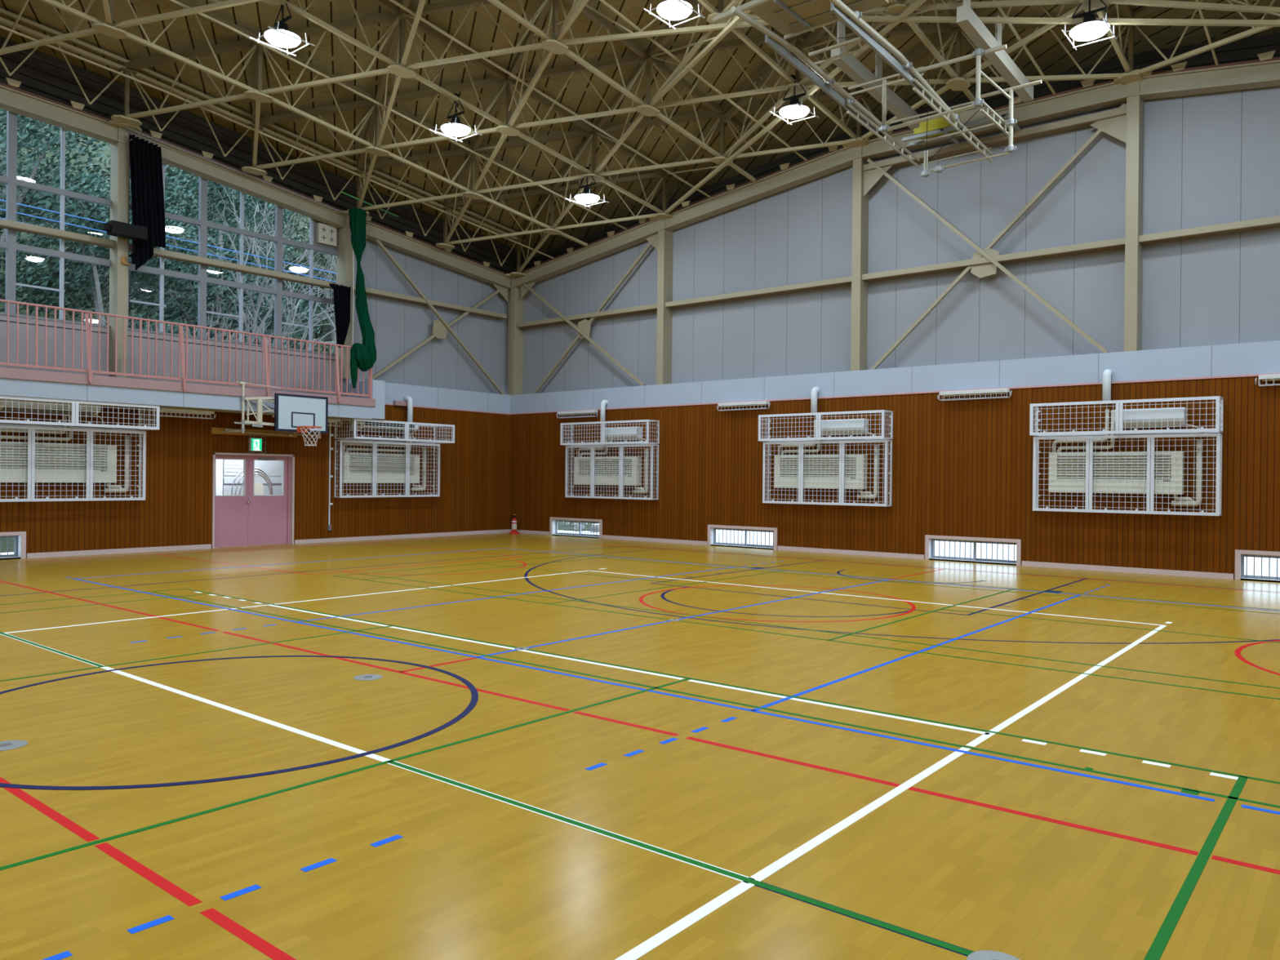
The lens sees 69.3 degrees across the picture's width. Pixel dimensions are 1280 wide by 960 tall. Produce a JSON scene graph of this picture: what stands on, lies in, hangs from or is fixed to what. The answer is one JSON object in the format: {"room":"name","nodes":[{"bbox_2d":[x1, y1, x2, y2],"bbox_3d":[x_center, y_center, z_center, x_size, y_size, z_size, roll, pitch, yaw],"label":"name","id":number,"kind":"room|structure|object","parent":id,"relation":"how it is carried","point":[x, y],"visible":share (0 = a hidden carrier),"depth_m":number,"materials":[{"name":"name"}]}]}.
{"room":"sports hall","nodes":[
{"label":"sports hall","id":0,"kind":"room"},
{"bbox_2d":[215,459,222,495],"bbox_3d":[-9.742,0.216,22.572,2.480,2.800,5.800,1,0,39],"label":"wall","id":1,"kind":"structure","parent":0,"point":[219,488],"depth_m":23.07,"materials":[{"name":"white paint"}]},
{"bbox_2d":[222,459,282,495],"bbox_3d":[-9.674,0.262,24.352,0.135,2.500,2.650,1,0,39],"label":"wall","id":2,"kind":"structure","parent":0,"point":[231,468],"depth_m":23.96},
{"bbox_2d":[0,238,510,559],"bbox_3d":[-13.786,-2.562,15.638,0.542,8.108,31.710,1,0,39],"label":"wall","id":3,"kind":"structure","parent":0,"point":[176,509],"depth_m":22.70,"materials":[{"name":"brown wood"}]},
{"bbox_2d":[0,531,26,559],"bbox_3d":[-12.482,1.241,17.051,0.275,0.520,1.960,1,0,39],"label":"window","id":4,"kind":"structure","parent":3,"relation":"in","point":[20,537],"depth_m":17.68,"materials":[{"name":"white paint"}]},
{"bbox_2d":[0,398,101,415],"bbox_3d":[-11.381,-1.399,17.769,0.545,0.242,1.700,1,0,39],"label":"air conditioner","id":5,"kind":"object","parent":3,"relation":"attached to","point":[33,407],"visible":0.68,"depth_m":17.54,"materials":[{"name":"white plastic"}]},
{"bbox_2d":[1,406,95,415],"bbox_3d":[-11.262,-1.313,17.672,0.204,0.074,1.540,1,0,39],"label":"outlet","id":6,"kind":"object","parent":5,"relation":"attached to","point":[61,410],"depth_m":17.63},
{"bbox_2d":[0,110,111,328],"bbox_3d":[-12.601,-5.273,17.229,0.110,4.225,5.350,1,0,39],"label":"window","id":7,"kind":"structure","parent":3,"relation":"in","point":[11,246],"depth_m":17.96,"materials":[{"name":"metal"}]},
{"bbox_2d":[0,441,116,482],"bbox_3d":[-11.413,-0.331,18.028,0.188,0.760,2.210,1,0,39],"label":"air conditioner","id":8,"kind":"object","parent":3,"relation":"attached to","point":[72,460],"visible":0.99,"depth_m":18.01,"materials":[{"name":"beige metal"}]},
{"bbox_2d":[0,413,129,493],"bbox_3d":[-11.266,-0.624,18.112,0.255,1.770,2.476,1,0,39],"label":"pipe cover","id":9,"kind":"object","parent":3,"relation":"attached to","point":[111,489],"visible":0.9,"depth_m":18.24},
{"bbox_2d":[0,425,146,502],"bbox_3d":[-11.322,-0.302,18.076,0.280,1.425,3.080,1,0,39],"label":"guard","id":10,"kind":"object","parent":3,"relation":"attached to","point":[31,464],"visible":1,"depth_m":18.13,"materials":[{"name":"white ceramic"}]},
{"bbox_2d":[0,395,159,431],"bbox_3d":[-11.083,-1.277,17.888,0.870,0.490,3.100,1,0,39],"label":"guard","id":11,"kind":"object","parent":3,"relation":"attached to","point":[75,403],"visible":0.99,"depth_m":17.79,"materials":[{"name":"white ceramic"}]},
{"bbox_2d":[0,367,385,419],"bbox_3d":[-15.088,-2.040,13.183,1.320,0.970,26.260,1,0,39],"label":"gallery","id":12,"kind":"object","parent":3,"relation":"attached to","point":[15,382],"visible":0.86,"depth_m":18.79,"materials":[{"name":"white paint"}]},
{"bbox_2d":[106,120,142,377],"bbox_3d":[-10.691,-4.619,19.095,0.660,5.345,0.680,1,0,39],"label":"steel column","id":13,"kind":"structure","parent":12,"relation":"on","point":[119,153],"depth_m":19.07,"materials":[{"name":"metal"}]},
{"bbox_2d":[101,220,147,241],"bbox_3d":[-10.537,-5.059,18.818,0.480,0.250,0.800,1,0,39],"label":"loudspeaker","id":14,"kind":"object","parent":13,"relation":"attached to","point":[113,228],"visible":1,"depth_m":18.68,"materials":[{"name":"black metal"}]},
{"bbox_2d":[151,407,216,418],"bbox_3d":[-9.654,-1.415,19.614,0.174,0.185,1.311,1,0,39],"label":"tube light","id":15,"kind":"object","parent":12,"relation":"attached to","point":[166,410],"visible":0.89,"depth_m":19.61,"materials":[{"name":"white paint"}]},
{"bbox_2d":[0,298,372,402],"bbox_3d":[-10.162,-2.544,18.204,0.120,1.390,11.460,1,0,39],"label":"gallery railing","id":16,"kind":"object","parent":12,"relation":"attached to","point":[88,331],"visible":1,"depth_m":19.07,"materials":[{"name":"metal"}]},
{"bbox_3d":[-14.077,-4.796,14.915,0.660,5.653,0.680,1,0,39],"label":"steel column","id":17,"kind":"structure","parent":12,"relation":"on","visible":0},
{"bbox_2d":[0,82,511,288],"bbox_3d":[-13.764,-6.699,15.386,0.300,1.889,31.340,1,0,39],"label":"beam","id":18,"kind":"structure","parent":17,"relation":"attached to","point":[14,100],"depth_m":20.94,"materials":[{"name":"beige metal"}]},
{"bbox_2d":[0,0,1279,276],"bbox_3d":[1.697,-7.975,12.405,27.470,4.147,16.800,1,0,39],"label":"ceiling","id":19,"kind":"structure","parent":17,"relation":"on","point":[899,11],"depth_m":18.42,"materials":[{"name":"beige paint"}]},
{"bbox_2d":[248,0,315,56],"bbox_3d":[-6.013,-7.777,15.578,0.624,0.861,0.840,1,0,39],"label":"lamp","id":20,"kind":"object","parent":19,"relation":"hanging from","point":[281,36],"visible":0.94,"depth_m":15.50,"materials":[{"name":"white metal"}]},
{"bbox_2d":[347,207,376,388],"bbox_3d":[-6.795,-4.421,22.619,0.667,4.430,0.953,0,0,-27],"label":"safety net","id":21,"kind":"object","parent":19,"relation":"hanging from","point":[366,359],"visible":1,"depth_m":22.63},
{"bbox_2d":[428,93,482,142],"bbox_3d":[-3.675,-7.338,18.468,0.624,0.861,0.840,1,0,39],"label":"lamp","id":22,"kind":"object","parent":19,"relation":"hanging from","point":[455,127],"visible":0.96,"depth_m":18.38,"materials":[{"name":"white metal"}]},
{"bbox_2d":[564,166,608,207],"bbox_3d":[-1.223,-6.892,21.499,0.624,0.861,0.840,1,0,39],"label":"lamp","id":23,"kind":"object","parent":19,"relation":"hanging from","point":[586,196],"visible":0.93,"depth_m":21.41,"materials":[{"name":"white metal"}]},
{"bbox_2d":[643,0,705,29],"bbox_3d":[0.565,-7.980,15.035,0.624,0.861,0.840,1,0,39],"label":"lamp","id":24,"kind":"object","parent":19,"relation":"hanging from","point":[672,10],"visible":1,"depth_m":14.94,"materials":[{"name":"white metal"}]},
{"bbox_2d":[769,75,818,124],"bbox_3d":[3.017,-7.534,18.065,0.624,0.861,0.840,1,0,39],"label":"lamp","id":25,"kind":"object","parent":19,"relation":"hanging from","point":[794,110],"visible":0.91,"depth_m":17.98,"materials":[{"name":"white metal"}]},
{"bbox_2d":[712,0,1041,177],"bbox_3d":[4.402,-6.704,15.085,3.059,2.644,7.084,1,0,43],"label":"rig","id":26,"kind":"object","parent":19,"relation":"hanging from","point":[790,18],"visible":1,"depth_m":15.03,"materials":[{"name":"metal"}]},
{"bbox_2d":[1061,0,1116,49],"bbox_3d":[7.149,-7.484,14.715,0.624,0.861,0.840,1,0,39],"label":"lamp","id":27,"kind":"object","parent":19,"relation":"hanging from","point":[1091,28],"visible":1,"depth_m":14.63,"materials":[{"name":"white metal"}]},
{"bbox_2d":[127,151,337,355],"bbox_3d":[-9.171,-5.072,21.463,0.110,3.870,5.250,1,0,39],"label":"window","id":28,"kind":"structure","parent":3,"relation":"in","point":[202,223],"depth_m":21.36,"materials":[{"name":"metal"}]},
{"bbox_2d":[316,222,337,246],"bbox_3d":[-7.800,-6.107,23.054,0.098,0.480,0.500,1,0,39],"label":"ventilation fan","id":29,"kind":"object","parent":28,"relation":"attached to","point":[326,234],"visible":1,"depth_m":23.00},
{"bbox_2d":[211,452,294,548],"bbox_3d":[-8.949,0.458,21.371,0.230,2.135,1.965,1,0,39],"label":"door","id":30,"kind":"structure","parent":3,"relation":"in","point":[247,519],"depth_m":21.39,"materials":[{"name":"pink paint"}]},
{"bbox_2d":[210,426,297,437],"bbox_3d":[-8.821,-1.090,21.280,0.115,0.145,2.060,1,0,39],"label":"wooden rail","id":31,"kind":"object","parent":3,"relation":"attached to","point":[213,430],"visible":0.86,"depth_m":21.26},
{"bbox_2d":[26,528,509,558],"bbox_3d":[-13.739,1.443,15.321,0.025,0.100,31.310,1,0,39],"label":"baseboard","id":32,"kind":"structure","parent":3,"relation":"attached to","point":[82,553],"depth_m":20.35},
{"bbox_2d":[221,381,328,445],"bbox_3d":[-8.098,-1.447,20.737,1.917,1.368,2.015,1,0,39],"label":"goal","id":33,"kind":"object","parent":3,"relation":"attached to","point":[304,414],"visible":0.98,"depth_m":20.57,"materials":[{"name":"metal"}]},
{"bbox_2d":[336,210,359,379],"bbox_3d":[-7.341,-4.603,23.227,0.660,4.120,0.680,1,0,39],"label":"steel column","id":34,"kind":"structure","parent":3,"relation":"attached to","point":[344,247],"depth_m":23.21,"materials":[{"name":"metal"}]},
{"bbox_2d":[125,127,346,213],"bbox_3d":[-8.899,-6.903,20.931,0.050,0.600,5.152,1,0,39],"label":"track","id":35,"kind":"object","parent":34,"relation":"attached to","point":[126,127],"visible":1,"depth_m":20.57,"materials":[{"name":"metal"}]},
{"bbox_2d":[128,133,165,270],"bbox_3d":[-10.260,-5.722,19.266,0.136,2.760,0.760,1,0,39],"label":"curtain","id":36,"kind":"object","parent":35,"relation":"hanging from","point":[148,208],"visible":0.94,"depth_m":19.25,"materials":[{"name":"black fabric"}]},
{"bbox_2d":[0,218,506,319],"bbox_3d":[-9.112,-4.866,21.324,0.300,0.160,16.010,1,0,39],"label":"beam","id":37,"kind":"structure","parent":34,"relation":"attached to","point":[161,253],"depth_m":20.99,"materials":[{"name":"beige metal"}]},
{"bbox_2d":[328,282,351,347],"bbox_3d":[-7.394,-4.027,22.746,0.136,1.530,0.590,1,0,39],"label":"curtain","id":38,"kind":"object","parent":34,"relation":"hanging from","point":[341,293],"visible":0.97,"depth_m":22.77,"materials":[{"name":"black fabric"}]},
{"bbox_2d":[365,236,508,394],"bbox_3d":[-5.637,-4.497,25.450,0.155,4.109,5.400,1,0,39],"label":"brace","id":39,"kind":"object","parent":34,"relation":"attached to","point":[440,326],"visible":0.83,"depth_m":25.55,"materials":[{"name":"beige metal"}]},
{"bbox_2d":[342,452,419,483],"bbox_3d":[-6.674,-0.298,23.873,0.188,0.760,2.300,1,0,39],"label":"air conditioner","id":40,"kind":"object","parent":3,"relation":"attached to","point":[386,474],"visible":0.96,"depth_m":23.81,"materials":[{"name":"beige metal"}]},
{"bbox_2d":[349,419,417,433],"bbox_3d":[-6.549,-1.360,23.726,0.549,0.272,1.700,1,0,39],"label":"air conditioner","id":41,"kind":"object","parent":3,"relation":"attached to","point":[388,428],"visible":0.63,"depth_m":23.40,"materials":[{"name":"white plastic"}]},
{"bbox_2d":[360,426,414,433],"bbox_3d":[-6.432,-1.264,23.630,0.204,0.082,1.540,1,0,39],"label":"outlet","id":42,"kind":"object","parent":41,"relation":"attached to","point":[389,429],"depth_m":23.58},
{"bbox_2d":[364,421,414,427],"bbox_3d":[-6.363,-1.414,23.530,0.014,0.100,1.530,1,0,39],"label":"grille","id":43,"kind":"object","parent":41,"relation":"attached to","point":[374,424],"depth_m":23.41,"materials":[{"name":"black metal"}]},
{"bbox_2d":[342,433,426,491],"bbox_3d":[-6.527,-0.592,23.957,0.255,1.770,2.566,1,0,39],"label":"pipe cover","id":44,"kind":"object","parent":3,"relation":"attached to","point":[415,488],"visible":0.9,"depth_m":24.32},
{"bbox_2d":[333,440,439,497],"bbox_3d":[-6.503,-0.269,24.043,0.250,1.425,3.080,1,0,39],"label":"guard","id":45,"kind":"object","parent":3,"relation":"attached to","point":[407,485],"visible":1,"depth_m":23.64,"materials":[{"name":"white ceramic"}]},
{"bbox_2d":[334,418,454,443],"bbox_3d":[-6.265,-1.241,23.855,0.840,0.485,3.100,1,0,39],"label":"guard","id":46,"kind":"object","parent":3,"relation":"attached to","point":[406,425],"visible":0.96,"depth_m":23.57,"materials":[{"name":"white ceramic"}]},
{"bbox_2d":[0,533,1279,959],"bbox_3d":[-3.004,1.674,6.616,28.270,0.123,31.910,1,0,39],"label":"floor","id":47,"kind":"structure","parent":0,"point":[824,756],"depth_m":5.50,"materials":[{"name":"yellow wood"}]},
{"bbox_2d":[0,739,27,751],"bbox_3d":[-3.812,1.607,5.610,0.234,0.007,0.168,1,0,39],"label":"socket","id":48,"kind":"object","parent":47,"relation":"on","point":[6,744],"visible":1,"depth_m":5.60,"materials":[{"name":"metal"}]},
{"bbox_2d":[966,950,1020,959],"bbox_3d":[1.224,1.660,3.169,0.200,0.007,0.200,1,0,39],"label":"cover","id":49,"kind":"object","parent":47,"relation":"on","point":[982,954],"visible":1,"depth_m":3.22,"materials":[{"name":"metal"}]},
{"bbox_2d":[0,0,1279,257],"bbox_3d":[-2.905,-8.591,6.594,30.670,3.585,34.310,1,0,39],"label":"roof trusses","id":50,"kind":"structure","parent":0,"point":[479,32],"depth_m":19.59,"materials":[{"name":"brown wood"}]},
{"bbox_2d":[0,32,1279,273],"bbox_3d":[-2.902,-7.307,6.615,30.677,3.573,34.363,1,0,39],"label":"beam","id":51,"kind":"structure","parent":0,"point":[42,74],"depth_m":20.77,"materials":[{"name":"metal"}]},
{"bbox_2d":[509,85,1279,582],"bbox_3d":[7.062,-2.844,18.968,28.470,9.059,0.542,1,0,39],"label":"wall","id":52,"kind":"structure","parent":0,"point":[1211,305],"depth_m":19.22,"materials":[{"name":"paint"}]},
{"bbox_2d":[506,273,524,395],"bbox_3d":[-3.736,-4.286,27.480,0.650,3.576,0.630,1,0,39],"label":"column","id":53,"kind":"structure","parent":52,"relation":"on","point":[515,304],"depth_m":27.50,"materials":[{"name":"beige metal"}]},
{"bbox_2d":[549,516,602,538],"bbox_3d":[-1.723,1.326,25.865,1.970,0.520,0.275,1,0,39],"label":"window","id":54,"kind":"structure","parent":52,"relation":"in","point":[553,521],"depth_m":25.90,"materials":[{"name":"white paint"}]},
{"bbox_2d":[520,233,657,393],"bbox_3d":[-1.505,-4.506,25.750,5.250,4.065,0.155,1,0,39],"label":"brace","id":55,"kind":"object","parent":52,"relation":"attached to","point":[583,329],"visible":0.96,"depth_m":25.68,"materials":[{"name":"beige metal"}]},
{"bbox_2d":[573,456,640,485],"bbox_3d":[-0.891,-0.244,24.940,2.240,0.760,0.188,1,0,39],"label":"air conditioner","id":56,"kind":"object","parent":52,"relation":"attached to","point":[583,460],"visible":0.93,"depth_m":24.82,"materials":[{"name":"beige metal"}]},
{"bbox_2d":[560,419,659,445],"bbox_3d":[-0.847,-1.251,24.741,3.100,0.605,0.460,1,0,39],"label":"guard","id":57,"kind":"object","parent":52,"relation":"attached to","point":[602,428],"visible":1,"depth_m":24.54,"materials":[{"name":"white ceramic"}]},
{"bbox_2d":[564,444,658,499],"bbox_3d":[-0.794,-0.216,24.821,3.080,1.425,0.260,1,0,39],"label":"guard","id":58,"kind":"object","parent":52,"relation":"attached to","point":[593,449],"visible":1,"depth_m":24.62,"materials":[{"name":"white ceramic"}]},
{"bbox_2d":[577,426,649,493],"bbox_3d":[-0.728,-0.538,24.833,2.574,1.770,0.102,1,0,39],"label":"pipe cover","id":59,"kind":"object","parent":52,"relation":"attached to","point":[637,491],"visible":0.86,"depth_m":24.18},
{"bbox_2d":[604,426,642,439],"bbox_3d":[-0.446,-1.233,24.554,1.120,0.332,0.235,1,0,39],"label":"air conditioner","id":60,"kind":"object","parent":52,"relation":"attached to","point":[628,435],"visible":0.73,"depth_m":24.41,"materials":[{"name":"white plastic"}]},
{"bbox_2d":[648,213,673,384],"bbox_3d":[0.558,-4.642,23.982,0.680,4.348,0.660,1,0,39],"label":"steel column","id":61,"kind":"structure","parent":52,"relation":"on","point":[664,262],"depth_m":23.97,"materials":[{"name":"metal"}]},
{"bbox_2d":[707,524,777,550],"bbox_3d":[2.526,1.374,22.420,1.970,0.520,0.275,1,0,39],"label":"window","id":62,"kind":"structure","parent":52,"relation":"in","point":[712,529],"depth_m":22.44,"materials":[{"name":"white paint"}]},
{"bbox_2d":[716,400,770,410],"bbox_3d":[2.473,-1.774,22.198,1.461,0.185,0.174,1,0,39],"label":"tube light","id":63,"kind":"object","parent":52,"relation":"attached to","point":[757,403],"visible":1,"depth_m":22.14,"materials":[{"name":"white paint"}]},
{"bbox_2d":[774,454,867,488],"bbox_3d":[4.057,-0.188,20.928,2.240,0.760,0.188,1,0,39],"label":"air conditioner","id":64,"kind":"object","parent":52,"relation":"attached to","point":[823,470],"visible":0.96,"depth_m":20.81,"materials":[{"name":"beige metal"}]},
{"bbox_2d":[758,409,893,441],"bbox_3d":[4.101,-1.195,20.730,3.100,0.605,0.460,1,0,39],"label":"guard","id":65,"kind":"object","parent":52,"relation":"attached to","point":[818,421],"visible":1,"depth_m":20.52,"materials":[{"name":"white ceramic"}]},
{"bbox_2d":[762,440,892,506],"bbox_3d":[4.154,-0.159,20.810,3.080,1.425,0.260,1,0,39],"label":"guard","id":66,"kind":"object","parent":52,"relation":"attached to","point":[842,445],"visible":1,"depth_m":20.55,"materials":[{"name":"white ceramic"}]},
{"bbox_2d":[778,419,880,498],"bbox_3d":[4.220,-0.481,20.821,2.574,1.770,0.102,1,0,39],"label":"pipe cover","id":67,"kind":"object","parent":52,"relation":"attached to","point":[863,495],"visible":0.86,"depth_m":20.25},
{"bbox_2d":[821,418,868,435],"bbox_3d":[4.502,-1.177,20.543,1.120,0.332,0.235,1,0,39],"label":"air conditioner","id":68,"kind":"object","parent":52,"relation":"attached to","point":[843,424],"visible":0.73,"depth_m":20.40,"materials":[{"name":"white plastic"}]},
{"bbox_2d":[821,429,861,435],"bbox_3d":[4.460,-1.060,20.492,0.960,0.098,0.089,1,0,39],"label":"outlet","id":69,"kind":"object","parent":68,"relation":"attached to","point":[831,431],"depth_m":20.51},
{"bbox_2d":[842,137,871,370],"bbox_3d":[4.818,-4.947,20.530,0.680,5.055,0.660,1,0,39],"label":"steel column","id":70,"kind":"structure","parent":52,"relation":"on","point":[860,255],"depth_m":20.51,"materials":[{"name":"metal"}]},
{"bbox_2d":[511,57,1279,288],"bbox_3d":[7.010,-6.515,18.852,27.712,1.915,0.300,1,0,39],"label":"beam","id":71,"kind":"structure","parent":70,"relation":"attached to","point":[1256,73],"depth_m":19.81,"materials":[{"name":"beige metal"}]},
{"bbox_2d":[902,106,1020,146],"bbox_3d":[6.467,-7.100,18.555,2.150,0.400,0.910,1,0,39],"label":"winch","id":72,"kind":"object","parent":71,"relation":"attached to","point":[936,127],"visible":0.64,"depth_m":18.36,"materials":[{"name":"metal"}]},
{"bbox_2d":[863,103,1126,369],"bbox_3d":[6.996,-4.720,18.860,5.290,4.681,0.155,1,0,39],"label":"brace","id":73,"kind":"object","parent":70,"relation":"attached to","point":[1116,127],"visible":0.97,"depth_m":18.73,"materials":[{"name":"beige metal"}]},
{"bbox_2d":[863,106,1126,171],"bbox_3d":[7.057,-6.885,18.905,5.270,0.140,0.220,1,0,39],"label":"beam","id":74,"kind":"structure","parent":70,"relation":"attached to","point":[1086,120],"depth_m":18.54,"materials":[{"name":"beige metal"}]},
{"bbox_2d":[508,528,1233,579],"bbox_3d":[6.848,1.634,18.767,27.670,0.100,0.025,1,0,39],"label":"baseboard","id":75,"kind":"structure","parent":52,"relation":"attached to","point":[1026,563],"depth_m":19.50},
{"bbox_2d":[510,373,1279,414],"bbox_3d":[6.883,-1.832,18.761,27.670,0.032,0.020,1,0,39],"label":"trim","id":76,"kind":"structure","parent":52,"relation":"attached to","point":[1255,375],"depth_m":19.19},
{"bbox_2d":[517,215,1279,328],"bbox_3d":[4.915,-4.487,20.680,21.750,0.125,0.300,1,0,39],"label":"beam","id":77,"kind":"structure","parent":52,"relation":"attached to","point":[1117,243],"depth_m":19.33,"materials":[{"name":"beige metal"}]},
{"bbox_2d":[924,534,1021,565],"bbox_3d":[6.825,1.423,18.934,1.940,0.520,0.275,1,0,39],"label":"window","id":78,"kind":"structure","parent":52,"relation":"in","point":[930,540],"depth_m":18.95,"materials":[{"name":"white paint"}]},
{"bbox_2d":[937,388,1012,400],"bbox_3d":[6.756,-1.725,18.725,1.471,0.185,0.174,1,0,39],"label":"tube light","id":79,"kind":"object","parent":52,"relation":"attached to","point":[994,391],"visible":1,"depth_m":18.68,"materials":[{"name":"white paint"}]},
{"bbox_2d":[1102,368,1112,400],"bbox_3d":[8.681,-1.745,17.193,0.144,0.640,0.230,1,0,39],"label":"duct","id":80,"kind":"object","parent":52,"relation":"attached to","point":[1106,388],"visible":0.95,"depth_m":17.10,"materials":[{"name":"white plastic"}]},
{"bbox_2d":[1048,451,1184,494],"bbox_3d":[8.764,-0.134,17.112,2.240,0.760,0.188,1,0,39],"label":"air conditioner","id":81,"kind":"object","parent":52,"relation":"attached to","point":[1068,483],"visible":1,"depth_m":16.98,"materials":[{"name":"beige metal"}]},
{"bbox_2d":[1029,395,1223,436],"bbox_3d":[8.808,-1.141,16.913,3.100,0.605,0.460,1,0,39],"label":"guard","id":82,"kind":"object","parent":52,"relation":"attached to","point":[1118,422],"visible":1,"depth_m":16.72,"materials":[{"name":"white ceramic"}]},
{"bbox_2d":[1032,433,1222,515],"bbox_3d":[8.861,-0.105,16.994,3.080,1.425,0.260,1,0,39],"label":"guard","id":83,"kind":"object","parent":52,"relation":"attached to","point":[1150,440],"visible":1,"depth_m":16.91,"materials":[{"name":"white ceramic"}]},
{"bbox_2d":[1052,408,1204,506],"bbox_3d":[8.927,-0.427,17.005,2.574,1.770,0.102,1,0,39],"label":"pipe cover","id":84,"kind":"object","parent":52,"relation":"attached to","point":[1190,501],"visible":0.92,"depth_m":16.48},
{"bbox_2d":[1113,69,1152,351],"bbox_3d":[9.082,-4.897,17.072,0.680,5.051,0.660,1,0,39],"label":"steel column","id":85,"kind":"structure","parent":52,"relation":"on","point":[1135,104],"depth_m":17.04,"materials":[{"name":"metal"}]},
{"bbox_2d":[1114,407,1186,427],"bbox_3d":[9.209,-1.123,16.726,1.120,0.332,0.235,1,0,39],"label":"air conditioner","id":86,"kind":"object","parent":52,"relation":"attached to","point":[1136,415],"visible":0.65,"depth_m":16.59,"materials":[{"name":"white plastic"}]},
{"bbox_2d":[1123,420,1179,427],"bbox_3d":[9.167,-1.007,16.675,0.960,0.098,0.089,1,0,39],"label":"outlet","id":87,"kind":"object","parent":86,"relation":"attached to","point":[1134,423],"depth_m":16.66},
{"bbox_2d":[1235,549,1279,582],"bbox_3d":[11.109,1.472,15.461,1.950,0.520,0.275,1,0,39],"label":"window","id":88,"kind":"structure","parent":52,"relation":"in","point":[1239,554],"depth_m":15.89,"materials":[{"name":"white paint"}]},
{"label":"outside","id":89,"kind":"structure","parent":0,"visible":0},
{"bbox_2d":[0,118,599,552],"bbox_3d":[-23.357,-11.775,41.530,42.000,26.435,95.000,1,0,39],"label":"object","id":90,"kind":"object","parent":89,"point":[4,540],"depth_m":41.65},
{"bbox_2d":[0,108,106,319],"bbox_3d":[-18.488,-7.477,25.858,8.309,12.201,5.692,1,0,34],"label":"evergreen tree","id":91,"kind":"object","parent":90,"relation":"on","point":[31,131],"visible":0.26,"depth_m":25.88,"materials":[{"name":"green plant"}]},
{"bbox_2d":[0,157,197,336],"bbox_3d":[-15.599,-4.983,27.471,5.747,9.129,5.472,1,0,26],"label":"evergreen tree","id":92,"kind":"object","parent":90,"relation":"on","point":[91,211],"visible":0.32,"depth_m":26.61,"materials":[{"name":"green plant"}]},
{"bbox_2d":[18,133,231,333],"bbox_3d":[-18.075,-9.676,31.626,8.551,12.859,7.485,0,0,-44],"label":"evergreen tree","id":93,"kind":"object","parent":90,"relation":"on","point":[172,172],"visible":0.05,"depth_m":32.46,"materials":[{"name":"green plant"}]},
{"bbox_2d":[91,287,265,343],"bbox_3d":[-13.383,-2.513,27.317,4.656,6.821,4.159,1,0,-9],"label":"bare tree","id":94,"kind":"object","parent":90,"relation":"on","point":[219,335],"visible":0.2,"depth_m":26.80,"materials":[{"name":"grey plant"}]},
{"bbox_2d":[108,164,304,347],"bbox_3d":[-14.035,-5.456,30.355,6.578,9.472,5.908,1,0,39],"label":"evergreen tree","id":95,"kind":"object","parent":90,"relation":"on","point":[192,268],"visible":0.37,"depth_m":29.81,"materials":[{"name":"green plant"}]},
{"bbox_2d":[164,167,257,316],"bbox_3d":[-17.948,-13.991,38.115,9.339,16.501,7.956,1,0,-1],"label":"evergreen tree","id":96,"kind":"object","parent":90,"relation":"on","point":[208,206],"visible":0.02,"depth_m":36.79,"materials":[{"name":"green plant"}]},
{"bbox_2d":[165,168,333,350],"bbox_3d":[-14.706,-7.725,34.190,6.230,10.258,5.980,1,0,-8],"label":"evergreen tree","id":97,"kind":"object","parent":90,"relation":"on","point":[220,208],"visible":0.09,"depth_m":33.84,"materials":[{"name":"green plant"}]},
{"bbox_2d":[170,242,328,347],"bbox_3d":[-10.303,-4.060,30.368,9.746,7.785,5.946,1,0,10],"label":"bare tree","id":98,"kind":"object","parent":90,"relation":"on","point":[292,305],"visible":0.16,"depth_m":30.08,"materials":[{"name":"grey plant"}]},
{"bbox_2d":[177,186,336,350],"bbox_3d":[-10.661,-4.004,27.786,4.620,9.546,6.292,1,0,-7],"label":"bare tree","id":99,"kind":"object","parent":90,"relation":"on","point":[260,300],"visible":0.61,"depth_m":27.57,"materials":[{"name":"grey plant"}]},
{"bbox_2d":[223,191,336,338],"bbox_3d":[-13.559,-11.329,40.422,9.501,13.733,7.583,1,0,-22],"label":"tree","id":100,"kind":"object","parent":90,"relation":"on","point":[306,222],"visible":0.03,"depth_m":40.07,"materials":[{"name":"green plant"}]},
{"bbox_2d":[230,211,336,332],"bbox_3d":[-10.909,-6.092,35.413,9.362,9.327,5.516,1,0,-5],"label":"bare tree","id":101,"kind":"object","parent":90,"relation":"on","point":[334,265],"visible":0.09,"depth_m":35.36,"materials":[{"name":"grey plant"}]},
{"bbox_2d":[282,221,336,353],"bbox_3d":[-11.985,-6.391,36.883,5.308,7.638,5.798,1,0,-6],"label":"tree","id":102,"kind":"object","parent":90,"relation":"on","point":[332,336],"visible":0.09,"depth_m":35.80,"materials":[{"name":"green plant"}]},
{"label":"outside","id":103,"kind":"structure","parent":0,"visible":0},
{"bbox_2d":[0,199,336,273],"bbox_3d":[-11.848,-5.797,21.224,0.024,0.271,30.000,1,0,39],"label":"overhead cable","id":104,"kind":"object","parent":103,"point":[0,199],"visible":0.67,"depth_m":22.30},
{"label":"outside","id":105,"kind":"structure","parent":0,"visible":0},
{"bbox_2d":[0,208,336,282],"bbox_3d":[-11.850,-5.587,21.224,0.024,0.311,30.000,1,0,39],"label":"overhead cable","id":106,"kind":"object","parent":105,"point":[0,208],"visible":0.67,"depth_m":22.30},
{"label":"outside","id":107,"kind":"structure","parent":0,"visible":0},
{"bbox_2d":[562,529,1279,577],"bbox_3d":[58.466,2.370,35.005,87.920,0.250,89.780,1,0,39],"label":"yard","id":108,"kind":"structure","parent":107,"point":[753,535],"depth_m":23.75,"materials":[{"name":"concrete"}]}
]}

